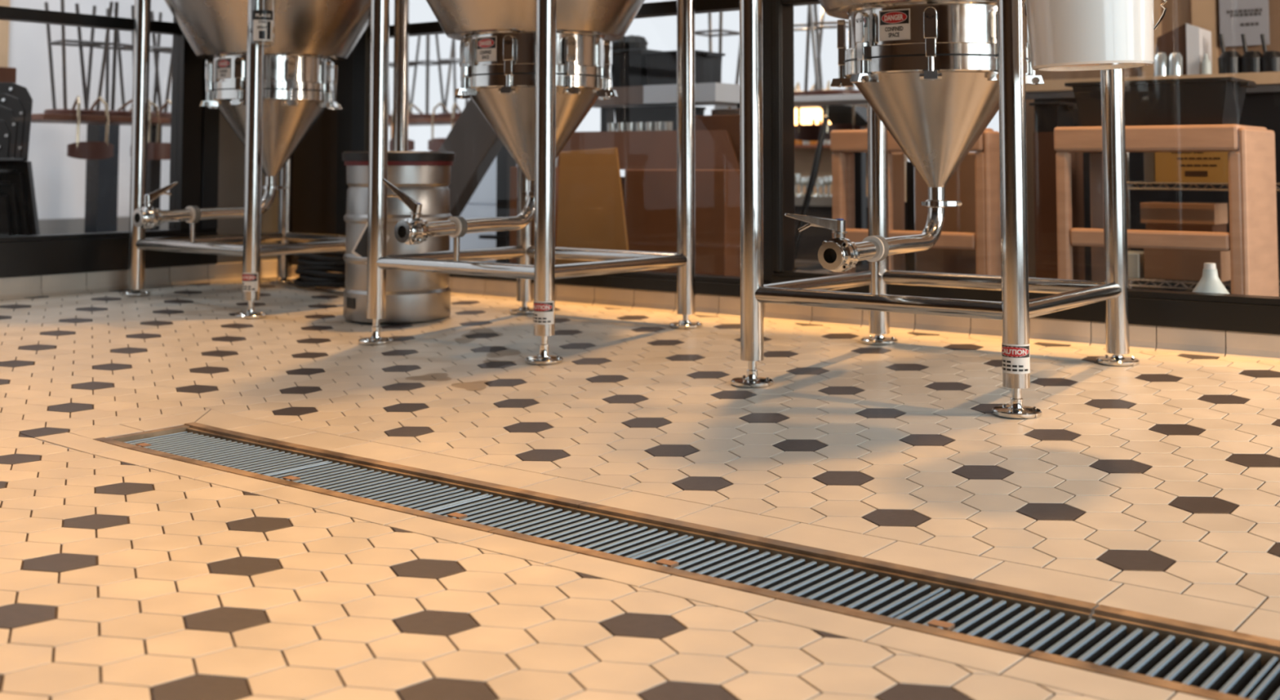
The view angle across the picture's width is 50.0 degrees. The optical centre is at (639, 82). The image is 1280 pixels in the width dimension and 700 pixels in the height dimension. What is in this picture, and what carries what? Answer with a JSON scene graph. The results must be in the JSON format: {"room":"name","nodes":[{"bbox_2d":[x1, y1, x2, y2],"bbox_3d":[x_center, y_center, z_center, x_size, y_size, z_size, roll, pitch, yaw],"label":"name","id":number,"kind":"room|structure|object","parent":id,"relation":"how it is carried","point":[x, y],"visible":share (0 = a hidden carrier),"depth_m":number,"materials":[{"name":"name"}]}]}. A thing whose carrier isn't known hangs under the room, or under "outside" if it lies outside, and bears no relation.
{"room":"brewery","nodes":[
{"label":"brewery","id":0,"kind":"room"},
{"bbox_2d":[8,0,173,219],"bbox_3d":[-4.783,-0.715,9.034,0.150,3.675,7.200,-2,-4,37],"label":"wall","id":1,"kind":"structure","parent":0,"point":[59,179],"depth_m":9.79,"materials":[{"name":"white paint"}]},
{"bbox_2d":[0,0,9,66],"bbox_3d":[-4.443,-0.550,9.268,0.100,3.375,0.331,-2,-4,37],"label":"trim","id":2,"kind":"structure","parent":1,"relation":"attached to","point":[4,24],"depth_m":9.33,"materials":[{"name":"brown wood"}]},
{"bbox_2d":[38,216,168,235],"bbox_3d":[-4.682,1.012,8.852,0.090,0.207,7.200,-2,-4,37],"label":"trim","id":3,"kind":"structure","parent":1,"relation":"attached to","point":[72,225],"depth_m":9.66,"materials":[{"name":"grey"}]},
{"bbox_2d":[217,111,278,263],"bbox_3d":[-2.024,-1.170,7.192,0.100,4.178,0.455,-2,-4,37],"label":"wall","id":4,"kind":"structure","parent":0,"point":[231,149],"depth_m":6.96,"materials":[{"name":"grey paint"}]},
{"bbox_2d":[291,62,337,265],"bbox_3d":[1.415,-1.088,4.935,8.300,4.600,0.100,-2,-4,37],"label":"wall","id":5,"kind":"structure","parent":0,"point":[315,159],"depth_m":7.11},
{"bbox_2d":[335,0,773,297],"bbox_3d":[-0.483,-1.202,6.354,2.600,4.210,0.107,-2,-4,37],"label":"window","id":6,"kind":"structure","parent":5,"relation":"in","point":[353,73],"depth_m":5.86,"materials":[{"name":"black"}]},
{"bbox_2d":[291,265,1279,361],"bbox_3d":[0.977,0.886,5.072,7.019,0.106,0.056,-2,-4,37],"label":"baseboard","id":7,"kind":"structure","parent":5,"relation":"attached to","point":[1235,344],"depth_m":5.02,"materials":[{"name":"tile"}]},
{"bbox_2d":[771,0,1279,334],"bbox_3d":[2.116,-1.315,4.395,3.915,4.210,0.107,-2,-4,37],"label":"window","id":8,"kind":"structure","parent":5,"relation":"in","point":[1260,314],"depth_m":4.99,"materials":[{"name":"black"}]},
{"bbox_2d":[0,259,1279,699],"bbox_3d":[0.385,1.148,6.016,19.000,0.461,17.200,-2,-4,37],"label":"floor","id":9,"kind":"structure","parent":0,"point":[1152,486],"depth_m":2.92,"materials":[{"name":"beige tile"}]},
{"bbox_2d":[0,119,13,236],"bbox_3d":[-3.254,0.556,6.396,0.520,0.827,0.581,0,-3,2],"label":"metal chair","id":10,"kind":"object","parent":9,"relation":"on","point":[6,229],"visible":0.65,"depth_m":6.57,"materials":[{"name":"grey metal"}]},
{"bbox_2d":[0,105,21,235],"bbox_3d":[-3.228,0.502,6.417,0.520,0.827,0.581,0,-3,2],"label":"metal chair","id":11,"kind":"object","parent":10,"relation":"on","point":[6,114],"visible":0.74,"depth_m":6.59,"materials":[{"name":"grey metal"}]},
{"bbox_2d":[0,93,30,235],"bbox_3d":[-3.201,0.448,6.438,0.520,0.827,0.581,0,-3,2],"label":"metal chair","id":12,"kind":"object","parent":11,"relation":"on","point":[11,102],"visible":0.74,"depth_m":6.61,"materials":[{"name":"grey metal"}]},
{"bbox_2d":[0,82,39,235],"bbox_3d":[-3.175,0.395,6.459,0.520,0.827,0.581,0,-3,2],"label":"metal chair","id":13,"kind":"object","parent":12,"relation":"on","point":[15,90],"visible":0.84,"depth_m":6.64,"materials":[{"name":"grey metal"}]},
{"bbox_2d":[0,66,16,83],"bbox_3d":[-3.425,0.464,7.109,0.190,1.096,0.269,-2,-4,37],"label":"wooden post","id":14,"kind":"object","parent":9,"relation":"on","point":[7,74],"visible":0.29,"depth_m":7.15,"materials":[{"name":"brown wood"}]},
{"bbox_2d":[31,113,170,230],"bbox_3d":[-2.871,0.664,8.310,0.692,0.892,1.834,-2,-4,37],"label":"table","id":15,"kind":"object","parent":9,"relation":"on","point":[153,166],"visible":0.21,"depth_m":8.07,"materials":[{"name":"brown wood"}]},
{"bbox_2d":[44,0,113,159],"bbox_3d":[-3.201,-0.018,7.852,0.340,0.911,0.471,3,-5,-41],"label":"bar stool","id":16,"kind":"object","parent":15,"relation":"on","point":[86,149],"visible":0.9,"depth_m":7.75,"materials":[{"name":"brown"}]},
{"bbox_2d":[75,1,159,159],"bbox_3d":[-3.053,-0.005,8.052,0.471,0.911,0.340,-1,-4,17],"label":"bar stool","id":17,"kind":"object","parent":15,"relation":"on","point":[111,113],"visible":0.42,"depth_m":7.99,"materials":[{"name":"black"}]},
{"bbox_2d":[116,4,173,159],"bbox_3d":[-2.933,0.004,8.206,0.340,0.911,0.471,3,-5,-41],"label":"bar stool","id":18,"kind":"object","parent":15,"relation":"on","point":[162,150],"visible":0.41,"depth_m":8.22,"materials":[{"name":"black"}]},
{"bbox_2d":[150,10,171,111],"bbox_3d":[-2.756,0.019,8.444,0.471,0.911,0.340,-1,-4,17],"label":"bar stool","id":19,"kind":"object","parent":15,"relation":"on","point":[153,35],"visible":0.06,"depth_m":8.39,"materials":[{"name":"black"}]},
{"bbox_2d":[84,124,119,232],"bbox_3d":[-3.647,0.707,9.295,0.150,0.872,0.150,-2,-4,37],"label":"post","id":20,"kind":"object","parent":9,"relation":"on","point":[101,193],"depth_m":9.25,"materials":[{"name":"black"}]},
{"bbox_2d":[120,0,409,319],"bbox_3d":[-1.748,-0.525,6.366,1.118,3.075,1.247,-2,-4,37],"label":"tank","id":21,"kind":"object","parent":9,"relation":"on","point":[272,97],"visible":0.94,"depth_m":6.16,"materials":[{"name":"silver metal"}]},
{"bbox_2d":[248,0,275,46],"bbox_3d":[-1.579,-0.311,5.735,0.105,0.314,0.107,1,-3,-8],"label":"label","id":22,"kind":"object","parent":21,"relation":"hanging from","point":[262,22],"visible":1,"depth_m":5.68,"materials":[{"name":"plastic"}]},
{"bbox_2d":[293,251,346,288],"bbox_3d":[-1.505,0.897,6.683,0.490,0.194,0.226,-2,-4,37],"label":"coiled hose","id":23,"kind":"object","parent":9,"relation":"on","point":[313,268],"visible":0.6,"depth_m":6.58,"materials":[{"name":"black rubber"}]},
{"bbox_2d":[342,151,455,323],"bbox_3d":[-1.020,0.639,5.785,0.474,0.697,0.474,-2,-4,37],"label":"beer keg","id":24,"kind":"object","parent":9,"relation":"on","point":[424,176],"visible":0.67,"depth_m":5.61,"materials":[{"name":"metal"}]},
{"bbox_2d":[388,116,458,126],"bbox_3d":[-1.634,0.751,10.266,1.437,0.956,0.500,-2,-4,37],"label":"table","id":25,"kind":"object","parent":9,"relation":"on","point":[423,121],"visible":0.05,"depth_m":9.96,"materials":[{"name":"brown wood"}]},
{"bbox_2d":[388,35,420,119],"bbox_3d":[-1.923,0.075,10.410,0.471,0.911,0.340,3,-4,-36],"label":"bar stool","id":26,"kind":"object","parent":25,"relation":"on","point":[419,37],"visible":0.03,"depth_m":10.42,"materials":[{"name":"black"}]},
{"bbox_2d":[389,35,453,151],"bbox_3d":[-1.625,0.061,10.181,0.340,0.911,0.471,-2,-4,37],"label":"bar stool","id":27,"kind":"object","parent":25,"relation":"on","point":[411,115],"visible":0.52,"depth_m":10.08,"materials":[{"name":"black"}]},
{"bbox_2d":[427,34,468,151],"bbox_3d":[-1.329,0.049,9.962,0.340,0.911,0.471,-1,-4,20],"label":"bar stool","id":28,"kind":"object","parent":25,"relation":"on","point":[434,144],"visible":0.57,"depth_m":9.90,"materials":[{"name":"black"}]},
{"bbox_2d":[437,98,503,217],"bbox_3d":[-1.048,0.470,7.957,1.418,1.243,0.100,-2,-4,37],"label":"board","id":29,"kind":"object","parent":9,"relation":"on","point":[475,144],"visible":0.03,"depth_m":7.86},
{"bbox_2d":[479,145,516,262],"bbox_3d":[-0.852,0.701,8.215,0.218,0.813,0.090,-2,-4,37],"label":"post","id":30,"kind":"object","parent":9,"relation":"on","point":[504,161],"visible":0.46,"depth_m":8.15,"materials":[{"name":"black paint"}]},
{"bbox_2d":[449,155,557,262],"bbox_3d":[-0.847,0.794,8.727,0.779,0.689,0.400,-2,-4,37],"label":"base cabinet","id":31,"kind":"object","parent":9,"relation":"on","point":[482,203],"visible":0.19,"depth_m":8.58,"materials":[{"name":"white"}]},
{"bbox_2d":[358,0,702,364],"bbox_3d":[-0.446,-0.574,5.254,1.118,3.098,1.260,-2,-4,37],"label":"tank","id":32,"kind":"object","parent":9,"relation":"on","point":[534,69],"visible":1,"depth_m":5.09,"materials":[{"name":"silver metal"}]},
{"bbox_2d":[509,167,559,265],"bbox_3d":[-0.513,0.743,7.172,0.198,0.606,0.280,-2,-4,37],"label":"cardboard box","id":33,"kind":"object","parent":9,"relation":"on","point":[513,171],"visible":0.12,"depth_m":7.11,"materials":[{"name":"brown cardboard"}]},
{"bbox_2d":[555,147,628,264],"bbox_3d":[-0.204,0.646,6.324,0.598,0.696,0.212,-2,-4,37],"label":"cardboard box","id":34,"kind":"object","parent":9,"relation":"on","point":[591,210],"visible":0.57,"depth_m":6.38,"materials":[{"name":"brown cardboard"}]},
{"bbox_2d":[556,129,740,276],"bbox_3d":[0.013,0.631,6.869,1.373,0.796,0.580,-2,-4,37],"label":"counter","id":35,"kind":"object","parent":9,"relation":"on","point":[648,158],"visible":0.39,"depth_m":6.48,"materials":[{"name":"brown wood"}]},
{"bbox_2d":[591,82,739,131],"bbox_3d":[0.152,0.542,7.484,1.224,1.047,0.500,-2,-4,37],"label":"shelf","id":36,"kind":"object","parent":9,"relation":"on","point":[708,93],"visible":0.24,"depth_m":7.37,"materials":[{"name":"white"}]},
{"bbox_2d":[607,122,616,131],"bbox_3d":[-0.154,0.243,7.484,0.048,0.050,0.047,-2,-4,37],"label":"drinking glass","id":37,"kind":"object","parent":36,"relation":"on","point":[611,126],"visible":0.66,"depth_m":7.46,"materials":[{"name":"white"}]},
{"bbox_2d":[617,122,625,131],"bbox_3d":[-0.102,0.241,7.444,0.048,0.050,0.047,-2,-4,37],"label":"drinking glass","id":38,"kind":"object","parent":36,"relation":"on","point":[620,126],"visible":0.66,"depth_m":7.42,"materials":[{"name":"white"}]},
{"bbox_2d":[626,122,635,131],"bbox_3d":[-0.051,0.239,7.405,0.048,0.050,0.047,-2,-4,37],"label":"drinking glass","id":39,"kind":"object","parent":36,"relation":"on","point":[630,126],"visible":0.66,"depth_m":7.39,"materials":[{"name":"white"}]},
{"bbox_2d":[611,48,663,87],"bbox_3d":[0.021,-0.074,7.684,0.275,0.206,0.324,-2,-4,37],"label":"tub","id":40,"kind":"object","parent":36,"relation":"on","point":[628,67],"visible":0.42,"depth_m":7.56,"materials":[{"name":"black plastic"}]},
{"bbox_2d":[612,35,648,50],"bbox_3d":[-0.076,-0.208,7.765,0.259,0.119,0.212,-2,-4,37],"label":"rag","id":41,"kind":"object","parent":40,"relation":"on","point":[631,42],"visible":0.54,"depth_m":7.68,"materials":[{"name":"black fabric"}]},
{"bbox_2d":[635,122,644,130],"bbox_3d":[0.000,0.237,7.367,0.048,0.050,0.047,-2,-4,37],"label":"drinking glass","id":42,"kind":"object","parent":36,"relation":"on","point":[639,126],"visible":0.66,"depth_m":7.35,"materials":[{"name":"white"}]},
{"bbox_2d":[644,121,653,130],"bbox_3d":[0.050,0.234,7.329,0.048,0.050,0.047,-2,-4,37],"label":"drinking glass","id":43,"kind":"object","parent":36,"relation":"on","point":[649,126],"visible":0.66,"depth_m":7.31,"materials":[{"name":"white"}]},
{"bbox_2d":[654,121,663,130],"bbox_3d":[0.100,0.232,7.292,0.048,0.050,0.047,-2,-4,37],"label":"drinking glass","id":44,"kind":"object","parent":36,"relation":"on","point":[658,125],"visible":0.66,"depth_m":7.27,"materials":[{"name":"white"}]},
{"bbox_2d":[613,105,706,131],"bbox_3d":[0.119,0.203,7.555,0.454,0.140,0.292,-2,-4,37],"label":"plastic bin","id":45,"kind":"object","parent":36,"relation":"on","point":[665,113],"visible":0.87,"depth_m":7.45,"materials":[{"name":"black plastic"}]},
{"bbox_2d":[663,121,672,130],"bbox_3d":[0.150,0.230,7.254,0.048,0.050,0.047,-2,-4,37],"label":"drinking glass","id":46,"kind":"object","parent":36,"relation":"on","point":[668,126],"visible":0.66,"depth_m":7.24,"materials":[{"name":"white"}]},
{"bbox_2d":[642,49,724,84],"bbox_3d":[0.253,-0.073,7.496,0.358,0.183,0.324,-2,-4,37],"label":"tub","id":47,"kind":"object","parent":36,"relation":"on","point":[661,66],"visible":0.75,"depth_m":7.42,"materials":[{"name":"black plastic"}]},
{"bbox_2d":[93,422,1279,699],"bbox_3d":[-0.087,0.966,2.696,3.144,0.186,0.300,-3,-4,38],"label":"drain","id":48,"kind":"object","parent":9,"relation":"in","point":[1268,648],"depth_m":2.45,"materials":[{"name":"metal"}]},
{"bbox_2d":[694,114,739,165],"bbox_3d":[0.486,0.592,6.802,0.500,0.866,0.120,-2,-4,37],"label":"base cabinet","id":49,"kind":"object","parent":9,"relation":"on","point":[731,123],"visible":0.14,"depth_m":6.80,"materials":[{"name":"wood"}]},
{"bbox_2d":[714,104,907,262],"bbox_3d":[1.103,0.623,9.177,1.289,1.090,0.450,-2,-4,37],"label":"shelving unit","id":50,"kind":"object","parent":9,"relation":"on","point":[812,237],"visible":0.08,"depth_m":9.09,"materials":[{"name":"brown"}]},
{"bbox_2d":[794,173,801,195],"bbox_3d":[1.041,0.678,9.139,0.076,0.146,0.076,-2,-4,37],"label":"stemmed glass","id":51,"kind":"object","parent":50,"relation":"on","point":[796,193],"visible":0.47,"depth_m":9.12,"materials":[{"name":"white"}]},
{"bbox_2d":[795,123,802,144],"bbox_3d":[1.087,0.349,9.300,0.060,0.145,0.060,-2,-4,37],"label":"liquor bottle","id":52,"kind":"object","parent":50,"relation":"on","point":[797,142],"visible":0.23,"depth_m":9.27,"materials":[{"name":"orange glass"}]},
{"bbox_2d":[795,177,807,196],"bbox_3d":[1.061,0.681,8.998,0.076,0.123,0.076,-2,-4,37],"label":"stemmed glass","id":53,"kind":"object","parent":50,"relation":"on","point":[801,181],"visible":0.96,"depth_m":8.98,"materials":[{"name":"white"}]},
{"bbox_2d":[802,140,809,144],"bbox_3d":[1.129,0.352,9.268,0.060,0.134,0.060,-2,-4,37],"label":"liquor bottle","id":54,"kind":"object","parent":50,"relation":"on","point":[804,142],"visible":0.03,"depth_m":9.24,"materials":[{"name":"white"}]},
{"bbox_2d":[804,177,809,194],"bbox_3d":[1.100,0.682,9.031,0.076,0.125,0.076,-2,-4,37],"label":"stemmed glass","id":55,"kind":"object","parent":50,"relation":"on","point":[808,178],"visible":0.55,"depth_m":9.01,"materials":[{"name":"white"}]},
{"bbox_2d":[794,144,830,148],"bbox_3d":[1.280,0.424,9.174,0.989,0.020,0.240,-2,-4,37],"label":"bar shelf","id":56,"kind":"object","parent":50,"relation":"attached to","point":[796,146],"depth_m":9.16,"materials":[{"name":"brown wood"}]},
{"bbox_2d":[794,108,831,124],"bbox_3d":[1.126,0.227,9.303,0.471,0.110,0.040,-2,-4,37],"label":"light","id":57,"kind":"object","parent":50,"relation":"attached to","point":[806,115],"depth_m":9.27,"materials":[{"name":"white"}]},
{"bbox_2d":[809,119,816,144],"bbox_3d":[1.170,0.332,9.238,0.060,0.170,0.060,-2,-4,37],"label":"liquor bottle","id":58,"kind":"object","parent":50,"relation":"on","point":[813,120],"visible":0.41,"depth_m":9.22,"materials":[{"name":"orange glass"}]},
{"bbox_2d":[813,179,823,196],"bbox_3d":[1.157,0.684,8.925,0.076,0.109,0.076,-2,-4,37],"label":"stemmed glass","id":59,"kind":"object","parent":50,"relation":"on","point":[819,183],"visible":0.88,"depth_m":8.90,"materials":[{"name":"white"}]},
{"bbox_2d":[816,120,822,144],"bbox_3d":[1.212,0.333,9.207,0.060,0.165,0.060,-2,-4,37],"label":"liquor bottle","id":60,"kind":"object","parent":50,"relation":"on","point":[820,121],"visible":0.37,"depth_m":9.20,"materials":[{"name":"orange glass"}]},
{"bbox_2d":[817,177,829,196],"bbox_3d":[1.197,0.678,8.958,0.076,0.126,0.076,-2,-4,37],"label":"stemmed glass","id":61,"kind":"object","parent":50,"relation":"on","point":[825,180],"visible":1,"depth_m":8.94,"materials":[{"name":"white"}]},
{"bbox_2d":[823,139,830,144],"bbox_3d":[1.252,0.348,9.175,0.060,0.132,0.060,-2,-4,37],"label":"liquor bottle","id":62,"kind":"object","parent":50,"relation":"on","point":[825,141],"visible":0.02,"depth_m":9.14,"materials":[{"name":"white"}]},
{"bbox_2d":[823,176,831,196],"bbox_3d":[1.236,0.677,8.991,0.076,0.132,0.076,-2,-4,37],"label":"stemmed glass","id":63,"kind":"object","parent":50,"relation":"on","point":[829,183],"visible":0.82,"depth_m":8.97,"materials":[{"name":"white"}]},
{"bbox_2d":[795,116,828,257],"bbox_3d":[0.868,0.607,7.136,0.320,0.868,0.045,3,-4,-36],"label":"leaning pole","id":64,"kind":"object","parent":9,"relation":"on","point":[815,168],"visible":0.67,"depth_m":7.15,"materials":[{"name":"black metal"}]},
{"bbox_2d":[720,93,915,272],"bbox_3d":[1.029,0.594,8.074,1.225,1.016,0.500,-2,-4,37],"label":"table","id":65,"kind":"object","parent":9,"relation":"on","point":[846,99],"visible":0.09,"depth_m":7.88,"materials":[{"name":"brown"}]},
{"bbox_2d":[694,11,739,108],"bbox_3d":[0.507,-0.093,8.555,0.340,0.911,0.471,-2,-4,37],"label":"bar stool","id":66,"kind":"object","parent":65,"relation":"on","point":[710,30],"visible":0.15,"depth_m":8.51,"materials":[{"name":"beige"}]},
{"bbox_2d":[793,5,825,141],"bbox_3d":[0.956,-0.113,8.214,0.340,0.911,0.471,-2,-4,26],"label":"bar stool","id":67,"kind":"object","parent":65,"relation":"on","point":[802,132],"visible":0.29,"depth_m":8.28,"materials":[{"name":"beige"}]},
{"bbox_2d":[806,4,861,140],"bbox_3d":[1.153,-0.121,8.061,0.340,0.911,0.471,-1,-4,14],"label":"bar stool","id":68,"kind":"object","parent":65,"relation":"on","point":[819,81],"visible":0.44,"depth_m":8.10,"materials":[{"name":"beige"}]},
{"bbox_2d":[818,105,868,266],"bbox_3d":[1.327,0.620,8.373,0.440,1.001,0.200,-2,-4,37],"label":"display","id":69,"kind":"object","parent":9,"relation":"on","point":[837,114],"visible":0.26,"depth_m":8.33,"materials":[{"name":"black wood"}]},
{"bbox_2d":[904,161,915,271],"bbox_3d":[1.194,0.674,6.205,0.065,0.634,0.090,-2,-4,37],"label":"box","id":70,"kind":"object","parent":9,"relation":"on","point":[909,206],"visible":0.21,"depth_m":6.19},
{"bbox_2d":[830,128,1000,275],"bbox_3d":[1.184,0.582,5.794,0.720,0.769,0.266,-2,-4,37],"label":"stool","id":71,"kind":"object","parent":9,"relation":"on","point":[969,241],"visible":0.44,"depth_m":5.80,"materials":[{"name":"brown wood"}]},
{"bbox_2d":[730,0,1139,418],"bbox_3d":[0.877,-0.628,4.270,1.118,3.088,1.282,-2,-4,37],"label":"tank","id":72,"kind":"object","parent":9,"relation":"on","point":[933,74],"visible":0.97,"depth_m":4.13,"materials":[{"name":"silver metal"}]},
{"bbox_2d":[1033,131,1084,279],"bbox_3d":[1.887,0.607,6.168,0.116,0.766,0.300,-2,-4,37],"label":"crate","id":73,"kind":"object","parent":9,"relation":"on","point":[1044,152],"visible":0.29,"depth_m":6.07,"materials":[{"name":"wood"}]},
{"bbox_2d":[1029,102,1077,132],"bbox_3d":[1.884,0.157,6.173,0.174,0.132,0.260,-2,-4,37],"label":"plastic bin","id":74,"kind":"object","parent":73,"relation":"on","point":[1050,116],"visible":0.78,"depth_m":6.10,"materials":[{"name":"black plastic"}]},
{"bbox_2d":[1025,71,1279,297],"bbox_3d":[3.968,0.441,5.628,4.764,1.040,0.570,-2,-4,37],"label":"counter","id":75,"kind":"object","parent":9,"relation":"on","point":[1261,104],"depth_m":6.45,"materials":[{"name":"black wood"}]},
{"bbox_2d":[1025,71,1279,92],"bbox_3d":[3.969,-0.051,5.657,4.764,0.055,0.570,-2,-4,37],"label":"countertop","id":76,"kind":"structure","parent":75,"relation":"on","point":[1260,77],"depth_m":6.43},
{"bbox_2d":[1154,51,1168,75],"bbox_3d":[2.464,-0.091,6.484,0.064,0.119,0.064,-2,-4,37],"label":"salt shaker","id":77,"kind":"object","parent":75,"relation":"on","point":[1161,59],"visible":0.98,"depth_m":6.46,"materials":[{"name":"silver metal"}]},
{"bbox_2d":[1168,51,1182,75],"bbox_3d":[2.516,-0.092,6.445,0.064,0.116,0.064,-2,-4,37],"label":"salt shaker","id":78,"kind":"object","parent":75,"relation":"on","point":[1175,59],"visible":1,"depth_m":6.42,"materials":[{"name":"silver metal"}]},
{"bbox_2d":[1153,23,1212,75],"bbox_3d":[2.591,-0.151,6.555,0.215,0.247,0.210,-2,-4,37],"label":"carton","id":79,"kind":"object","parent":75,"relation":"on","point":[1192,42],"visible":0.68,"depth_m":6.46,"materials":[{"name":"cardboard"}]},
{"bbox_2d":[1200,53,1211,74],"bbox_3d":[2.634,-0.086,6.380,0.044,0.097,0.044,-2,-4,37],"label":"squeeze bottle","id":80,"kind":"object","parent":75,"relation":"on","point":[1206,63],"visible":0.96,"depth_m":6.36,"materials":[{"name":"white plastic"}]},
{"bbox_2d":[1217,33,1241,73],"bbox_3d":[2.737,-0.135,6.362,0.108,0.192,0.108,-2,-4,37],"label":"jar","id":81,"kind":"object","parent":75,"relation":"on","point":[1228,62],"visible":0.74,"depth_m":6.32,"materials":[{"name":"black plastic"}]},
{"bbox_2d":[1240,33,1262,72],"bbox_3d":[2.815,-0.135,6.303,0.108,0.187,0.108,-2,-4,37],"label":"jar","id":82,"kind":"object","parent":75,"relation":"on","point":[1250,61],"visible":0.73,"depth_m":6.27,"materials":[{"name":"black plastic"}]},
{"bbox_2d":[1260,33,1279,71],"bbox_3d":[2.881,-0.136,6.253,0.108,0.182,0.108,-2,-4,37],"label":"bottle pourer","id":83,"kind":"object","parent":75,"relation":"on","point":[1269,60],"visible":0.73,"depth_m":6.22,"materials":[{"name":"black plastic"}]},
{"bbox_2d":[1053,124,1279,297],"bbox_3d":[2.026,0.553,5.287,0.702,0.767,0.469,-2,-4,37],"label":"stool","id":84,"kind":"object","parent":9,"relation":"on","point":[1251,241],"visible":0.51,"depth_m":5.09,"materials":[{"name":"brown wood"}]},
{"bbox_2d":[1064,76,1256,126],"bbox_3d":[2.009,0.082,5.268,0.645,0.172,0.340,-2,-4,37],"label":"tub","id":85,"kind":"object","parent":84,"relation":"on","point":[1200,100],"visible":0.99,"depth_m":5.13,"materials":[{"name":"black plastic"}]},
{"bbox_2d":[1125,152,1279,294],"bbox_3d":[2.377,0.509,5.641,0.848,0.900,0.320,-2,-4,37],"label":"wire shelf","id":86,"kind":"object","parent":9,"relation":"on","point":[1129,188],"visible":0.37,"depth_m":5.64,"materials":[{"name":"silver metal"}]},
{"bbox_2d":[1127,250,1144,278],"bbox_3d":[2.095,0.769,5.813,0.098,0.101,0.200,-2,-4,37],"label":"tub","id":87,"kind":"object","parent":86,"relation":"on","point":[1135,259],"visible":0.46,"depth_m":5.72,"materials":[{"name":"white plastic"}]},
{"bbox_2d":[1143,151,1155,182],"bbox_3d":[2.176,0.340,5.791,0.044,0.156,0.180,-2,-4,37],"label":"box","id":88,"kind":"object","parent":86,"relation":"on","point":[1148,157],"visible":0.27,"depth_m":5.72,"materials":[{"name":"cardboard"}]},
{"bbox_2d":[1143,248,1231,282],"bbox_3d":[2.285,0.727,5.697,0.306,0.172,0.240,-2,-4,37],"label":"carton","id":89,"kind":"object","parent":86,"relation":"on","point":[1158,264],"visible":0.42,"depth_m":5.60,"materials":[{"name":"brown cardboard"}]},
{"bbox_2d":[1145,223,1226,232],"bbox_3d":[2.275,0.613,5.712,0.267,0.055,0.220,-2,-4,37],"label":"serving tray","id":90,"kind":"object","parent":89,"relation":"on","point":[1165,227],"visible":0.39,"depth_m":5.63,"materials":[{"name":"wood"}]},
{"bbox_2d":[1140,201,1227,225],"bbox_3d":[2.264,0.542,5.711,0.297,0.086,0.200,-2,-4,37],"label":"carton","id":91,"kind":"object","parent":90,"relation":"on","point":[1152,212],"visible":1,"depth_m":5.63,"materials":[{"name":"brown cardboard"}]},
{"bbox_2d":[1155,151,1228,182],"bbox_3d":[2.322,0.333,5.687,0.296,0.158,0.231,-2,-4,37],"label":"printed box","id":92,"kind":"object","parent":86,"relation":"on","point":[1170,166],"visible":0.57,"depth_m":5.59,"materials":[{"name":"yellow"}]},
{"bbox_3d":[1.948,0.840,4.596,0.550,0.113,0.210,-2,-4,37],"label":"crate","id":93,"kind":"object","parent":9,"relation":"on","visible":0},
{"bbox_2d":[1191,262,1229,293],"bbox_3d":[1.913,0.694,4.600,0.124,0.177,0.124,-2,-4,37],"label":"funnel","id":94,"kind":"object","parent":93,"relation":"on","point":[1210,282],"visible":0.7,"depth_m":4.58,"materials":[{"name":"white plastic"}]},
{"bbox_2d":[1024,0,1279,277],"bbox_3d":[5.771,-1.121,5.095,9.136,4.100,0.100,-2,-4,37],"label":"wall","id":95,"kind":"structure","parent":0,"point":[1178,13],"depth_m":7.36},
{"bbox_2d":[1142,0,1161,76],"bbox_3d":[2.712,-0.714,7.297,0.094,1.460,0.033,-2,-4,37],"label":"trim","id":96,"kind":"structure","parent":95,"relation":"attached to","point":[1146,70],"depth_m":7.24,"materials":[{"name":"brown wood"}]},
{"bbox_2d":[1191,0,1218,74],"bbox_3d":[2.928,-0.723,7.134,0.120,1.460,0.033,-2,-4,37],"label":"trim","id":97,"kind":"structure","parent":95,"relation":"attached to","point":[1204,12],"depth_m":7.08,"materials":[{"name":"brown wood"}]},
{"bbox_2d":[1219,0,1269,46],"bbox_3d":[3.070,-0.362,6.972,0.233,0.346,0.014,-2,-4,37],"label":"paper sign","id":98,"kind":"object","parent":95,"relation":"attached to","point":[1251,18],"visible":0.98,"depth_m":6.96,"materials":[{"name":"grey paper"}]},
{"bbox_3d":[-5.743,-1.410,2.271,0.100,4.300,3.600,-2,-4,37],"label":"wall","id":99,"kind":"structure","parent":0,"visible":0},
{"bbox_2d":[0,5,219,278],"bbox_3d":[-3.395,-1.283,5.349,0.107,4.178,4.145,-2,-4,37],"label":"window","id":100,"kind":"structure","parent":99,"relation":"in","point":[194,127],"depth_m":6.68,"materials":[{"name":"black"}]},
{"bbox_3d":[1.207,-0.573,3.658,0.185,0.397,0.505,-2,-4,37],"label":"hook","id":101,"kind":"object","parent":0,"visible":0},
{"bbox_2d":[1025,0,1167,71],"bbox_3d":[1.121,-0.219,3.428,0.333,0.368,0.325,-2,-4,37],"label":"plastic bucket","id":102,"kind":"object","parent":101,"relation":"hanging from","point":[1064,35],"visible":1,"depth_m":3.30,"materials":[{"name":"white plastic"}]},
{"bbox_3d":[-3.789,1.029,4.724,0.100,0.330,6.300,-2,-4,37],"label":"wall","id":103,"kind":"structure","parent":0,"visible":0},
{"bbox_2d":[0,259,276,300],"bbox_3d":[-3.720,0.828,4.730,0.056,0.111,6.090,-2,-4,37],"label":"baseboard","id":104,"kind":"structure","parent":103,"relation":"attached to","point":[15,287],"depth_m":6.40,"materials":[{"name":"tile"}]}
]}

